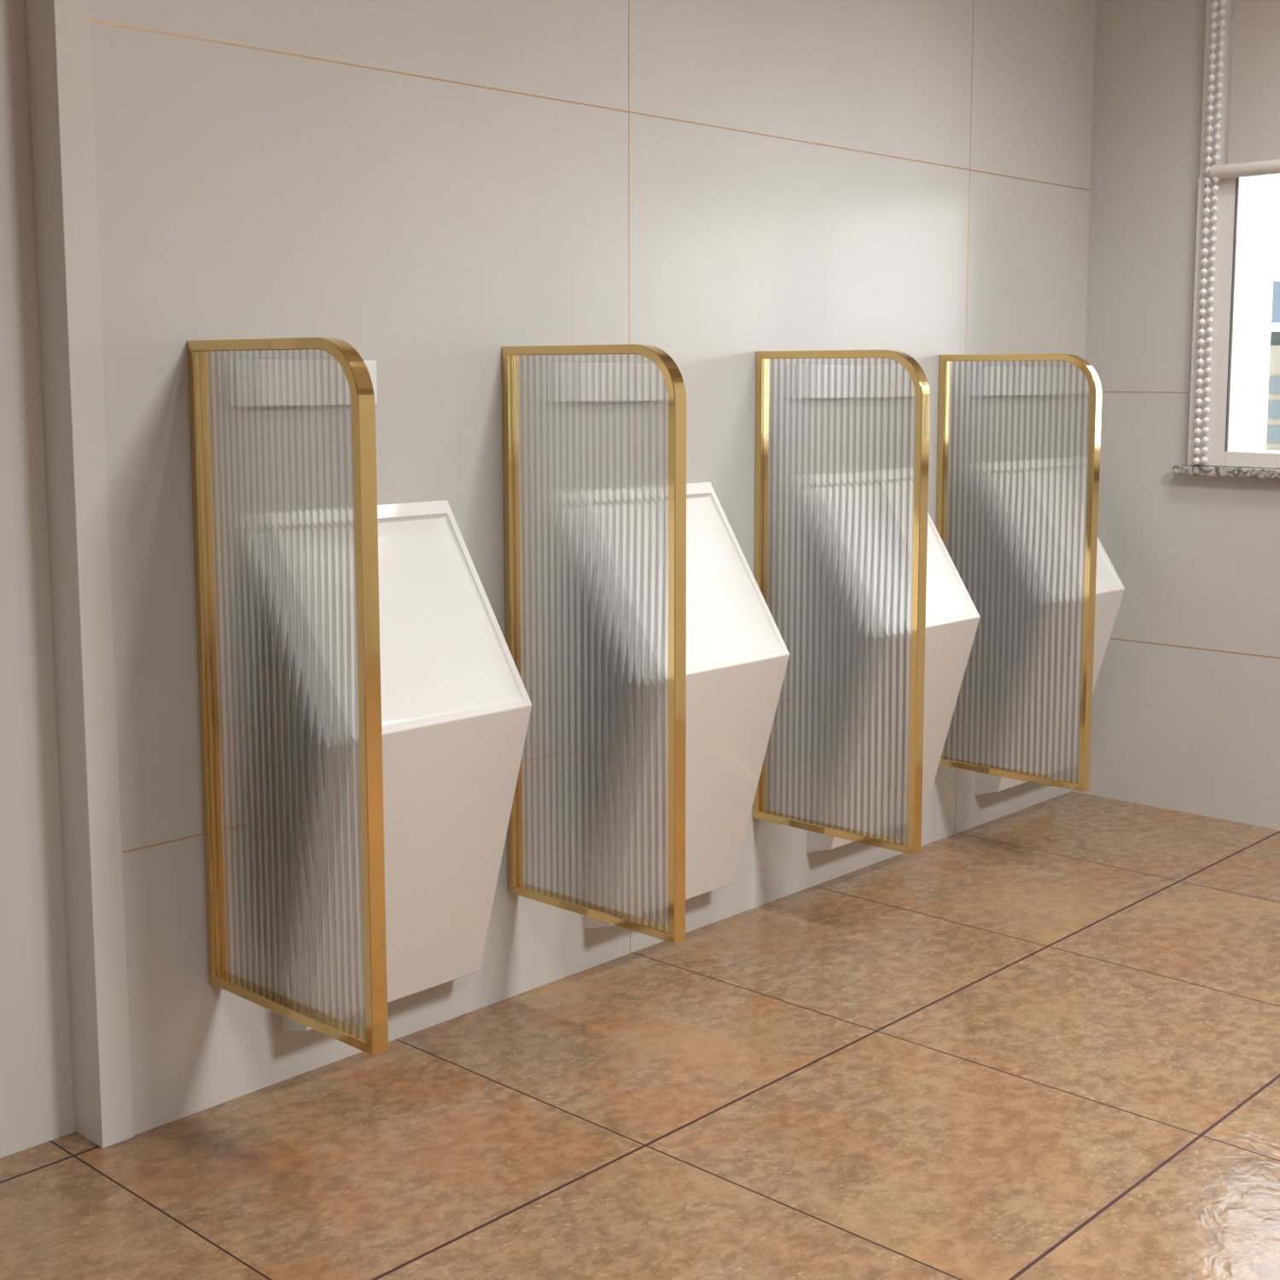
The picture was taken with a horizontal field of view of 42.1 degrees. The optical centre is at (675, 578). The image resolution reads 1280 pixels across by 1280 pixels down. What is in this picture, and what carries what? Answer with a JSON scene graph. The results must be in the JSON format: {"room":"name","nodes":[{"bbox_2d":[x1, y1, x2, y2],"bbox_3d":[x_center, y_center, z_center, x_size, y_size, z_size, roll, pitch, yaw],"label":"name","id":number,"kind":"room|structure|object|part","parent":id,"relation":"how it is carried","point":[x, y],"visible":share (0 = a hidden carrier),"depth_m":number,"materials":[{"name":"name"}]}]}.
{"room":"public restroom","nodes":[
{"label":"public restroom","id":0,"kind":"room"},
{"bbox_2d":[0,0,75,1157],"bbox_3d":[-1.836,-0.464,1.335,0.146,2.800,2.750,6,9,42],"label":"wall","id":1,"kind":"structure","parent":0,"point":[37,1106],"depth_m":2.33,"materials":[{"name":"white paint"}]},
{"bbox_2d":[24,0,133,1148],"bbox_3d":[-0.834,-0.576,2.263,0.080,2.800,0.050,6,9,42],"label":"trim","id":2,"kind":"structure","parent":1,"relation":"attached to","point":[58,47],"depth_m":2.31,"materials":[{"name":"paint"}]},
{"bbox_2d":[87,0,1095,1134],"bbox_3d":[0.049,-0.706,3.340,0.220,2.800,2.776,6,9,42],"label":"wall","id":3,"kind":"structure","parent":0,"point":[430,228],"depth_m":2.83,"materials":[{"name":"white tile"}]},
{"bbox_2d":[122,832,203,853],"bbox_3d":[0.134,0.270,3.390,0.002,0.002,2.760,6,9,42],"label":"trim","id":4,"kind":"structure","parent":3,"relation":"attached to","point":[179,839],"depth_m":2.42,"materials":[{"name":"gold metal"}]},
{"bbox_2d":[186,337,388,1055],"bbox_3d":[-0.546,0.149,2.321,0.400,0.959,0.027,6,9,42],"label":"partition","id":5,"kind":"object","parent":3,"relation":"attached to","point":[283,442],"depth_m":2.32,"materials":[{"name":"clear glass"}]},
{"bbox_2d":[362,358,377,406],"bbox_3d":[-0.550,-0.301,2.552,0.012,0.075,0.224,6,9,42],"label":"flush plate","id":6,"kind":"object","parent":3,"relation":"attached to","point":[370,363],"visible":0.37,"depth_m":2.62,"materials":[{"name":"white"}]},
{"bbox_2d":[280,500,531,1032],"bbox_3d":[-0.424,0.299,2.622,0.202,0.818,0.354,6,9,42],"label":"urinal","id":7,"kind":"object","parent":3,"relation":"attached to","point":[456,705],"depth_m":2.64,"materials":[{"name":"white ceramic"}]},
{"bbox_2d":[377,512,523,727],"bbox_3d":[-0.422,0.058,2.592,0.189,0.292,0.330,6,9,42],"label":"basin","id":8,"kind":"object","parent":7,"relation":"in","point":[446,659],"depth_m":2.64,"materials":[{"name":"white ceramic"}]},
{"bbox_2d":[88,18,1090,190],"bbox_3d":[0.136,-0.875,3.250,0.002,0.002,2.760,6,9,42],"label":"trim","id":9,"kind":"structure","parent":3,"relation":"attached to","point":[90,20],"depth_m":2.80,"materials":[{"name":"gold metal"}]},
{"bbox_2d":[501,343,686,943],"bbox_3d":[-0.140,0.096,2.764,0.400,0.959,0.027,6,9,42],"label":"partition","id":10,"kind":"object","parent":3,"relation":"attached to","point":[594,436],"depth_m":2.76,"materials":[{"name":"clear glass"}]},
{"bbox_2d":[628,0,630,953],"bbox_3d":[-0.085,-0.668,3.031,0.002,2.800,0.002,6,9,42],"label":"trim","id":11,"kind":"structure","parent":3,"relation":"attached to","point":[628,0],"depth_m":3.02,"materials":[{"name":"gold metal"}]},
{"bbox_2d":[584,482,789,929],"bbox_3d":[0.024,0.240,3.112,0.202,0.818,0.354,6,9,42],"label":"urinal","id":12,"kind":"object","parent":3,"relation":"attached to","point":[737,656],"depth_m":3.14,"materials":[{"name":"white ceramic"}]},
{"bbox_2d":[686,492,784,669],"bbox_3d":[0.026,-0.001,3.082,0.189,0.292,0.330,6,9,42],"label":"basin","id":13,"kind":"object","parent":12,"relation":"in","point":[730,624],"depth_m":3.13,"materials":[{"name":"white ceramic"}]},
{"bbox_2d":[752,349,930,855],"bbox_3d":[0.317,0.035,3.263,0.400,0.959,0.027,6,9,42],"label":"partition","id":14,"kind":"object","parent":3,"relation":"attached to","point":[842,436],"depth_m":3.25,"materials":[{"name":"clear glass"}]},
{"bbox_2d":[806,512,980,853],"bbox_3d":[0.478,0.181,3.608,0.202,0.818,0.354,6,9,42],"label":"urinal","id":15,"kind":"object","parent":3,"relation":"attached to","point":[952,618],"depth_m":3.64,"materials":[{"name":"white ceramic"}]},
{"bbox_2d":[925,517,975,622],"bbox_3d":[0.480,-0.061,3.577,0.189,0.292,0.330,6,9,42],"label":"basin","id":16,"kind":"object","parent":15,"relation":"in","point":[948,600],"depth_m":3.64,"materials":[{"name":"white ceramic"}]},
{"bbox_2d":[954,6,973,833],"bbox_3d":[0.681,-0.769,3.868,0.002,2.800,0.002,6,9,42],"label":"trim","id":17,"kind":"structure","parent":3,"relation":"attached to","point":[973,7],"depth_m":3.86,"materials":[{"name":"gold metal"}]},
{"bbox_2d":[936,353,1101,791],"bbox_3d":[0.762,-0.023,3.749,0.400,0.959,0.027,6,9,42],"label":"partition","id":18,"kind":"object","parent":3,"relation":"attached to","point":[1019,435],"depth_m":3.74,"materials":[{"name":"clear glass"}]},
{"bbox_2d":[974,536,1124,795],"bbox_3d":[0.930,0.121,4.102,0.202,0.818,0.354,6,9,42],"label":"urinal","id":19,"kind":"object","parent":3,"relation":"attached to","point":[1109,589],"depth_m":4.13,"materials":[{"name":"white ceramic"}]},
{"bbox_2d":[1095,541,1121,590],"bbox_3d":[0.932,-0.121,4.071,0.189,0.292,0.330,6,9,42],"label":"basin","id":20,"kind":"object","parent":19,"relation":"in","point":[1107,578],"depth_m":4.14,"materials":[{"name":"white ceramic"}]},
{"bbox_2d":[0,791,1279,1279],"bbox_3d":[1.276,1.095,0.562,6.100,0.100,5.826,6,9,42],"label":"floor","id":21,"kind":"structure","parent":0,"point":[1040,1041],"depth_m":2.49,"materials":[{"name":"tile"}]},
{"bbox_2d":[1071,0,1279,830],"bbox_3d":[3.164,-0.604,2.536,5.920,2.800,0.215,6,9,42],"label":"wall","id":22,"kind":"structure","parent":0,"point":[1195,559],"depth_m":4.18,"materials":[{"name":"white tile"}]},
{"bbox_2d":[1105,391,1189,392],"bbox_3d":[1.172,-0.475,4.230,0.289,0.002,0.002,6,9,42],"label":"trim","id":23,"kind":"structure","parent":22,"relation":"attached to","point":[1105,392],"depth_m":4.21,"materials":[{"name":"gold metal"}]},
{"bbox_2d":[1110,637,1279,657],"bbox_3d":[2.729,0.332,2.902,4.499,0.002,0.002,6,9,42],"label":"trim","id":24,"kind":"structure","parent":22,"relation":"attached to","point":[1110,637],"depth_m":4.18,"materials":[{"name":"gold metal"}]},
{"bbox_2d":[1172,0,1279,479],"bbox_3d":[1.782,-0.885,3.751,1.234,1.340,0.250,6,9,42],"label":"window","id":25,"kind":"structure","parent":22,"relation":"in","point":[1247,206],"depth_m":4.07,"materials":[{"name":"white"}]},
{"bbox_3d":[1.284,-0.629,4.090,0.018,0.700,0.005,6,9,42],"label":"casing","id":26,"kind":"part","parent":25,"relation":"part of","materials":[{"name":"white plastic"}]},
{"bbox_3d":[1.714,-0.223,3.757,1.234,0.024,0.050,6,9,42],"label":"sill","id":27,"kind":"part","parent":25,"relation":"part of","materials":[{"name":"grey stone"}]},
{"bbox_2d":[1192,0,1279,464],"bbox_3d":[1.692,-0.961,3.654,1.110,1.458,0.052,6,9,42],"label":"roller blind","id":28,"kind":"object","parent":25,"relation":"attached to","point":[1253,147],"visible":1,"depth_m":3.95,"materials":[{"name":"fabric"}]},
{"bbox_3d":[1.296,-0.992,4.012,0.039,1.432,0.018,6,9,42],"label":"bead chain","id":29,"kind":"part","parent":28,"relation":"part of","materials":[{"name":"white"}]},
{"bbox_3d":[1.795,-0.891,3.775,0.955,1.232,0.004,6,9,42],"label":"pane","id":30,"kind":"part","parent":25,"relation":"part of","materials":[{"name":"clear glass"}]},
{"label":"outside","id":31,"kind":"structure","parent":0,"visible":0},
{"bbox_2d":[1265,322,1279,450],"bbox_3d":[16.597,1.153,47.597,14.800,16.450,10.700,3,7,19],"label":"apartment building","id":32,"kind":"structure","parent":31,"point":[1273,408],"depth_m":42.11,"materials":[{"name":"brown"}]},
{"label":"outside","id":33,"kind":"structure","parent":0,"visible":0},
{"bbox_2d":[1271,280,1279,322],"bbox_3d":[226.090,-94.037,634.607,541.327,96.032,349.346,6,9,42],"label":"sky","id":34,"kind":"structure","parent":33,"point":[1276,293],"depth_m":606.63,"materials":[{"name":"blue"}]}
]}

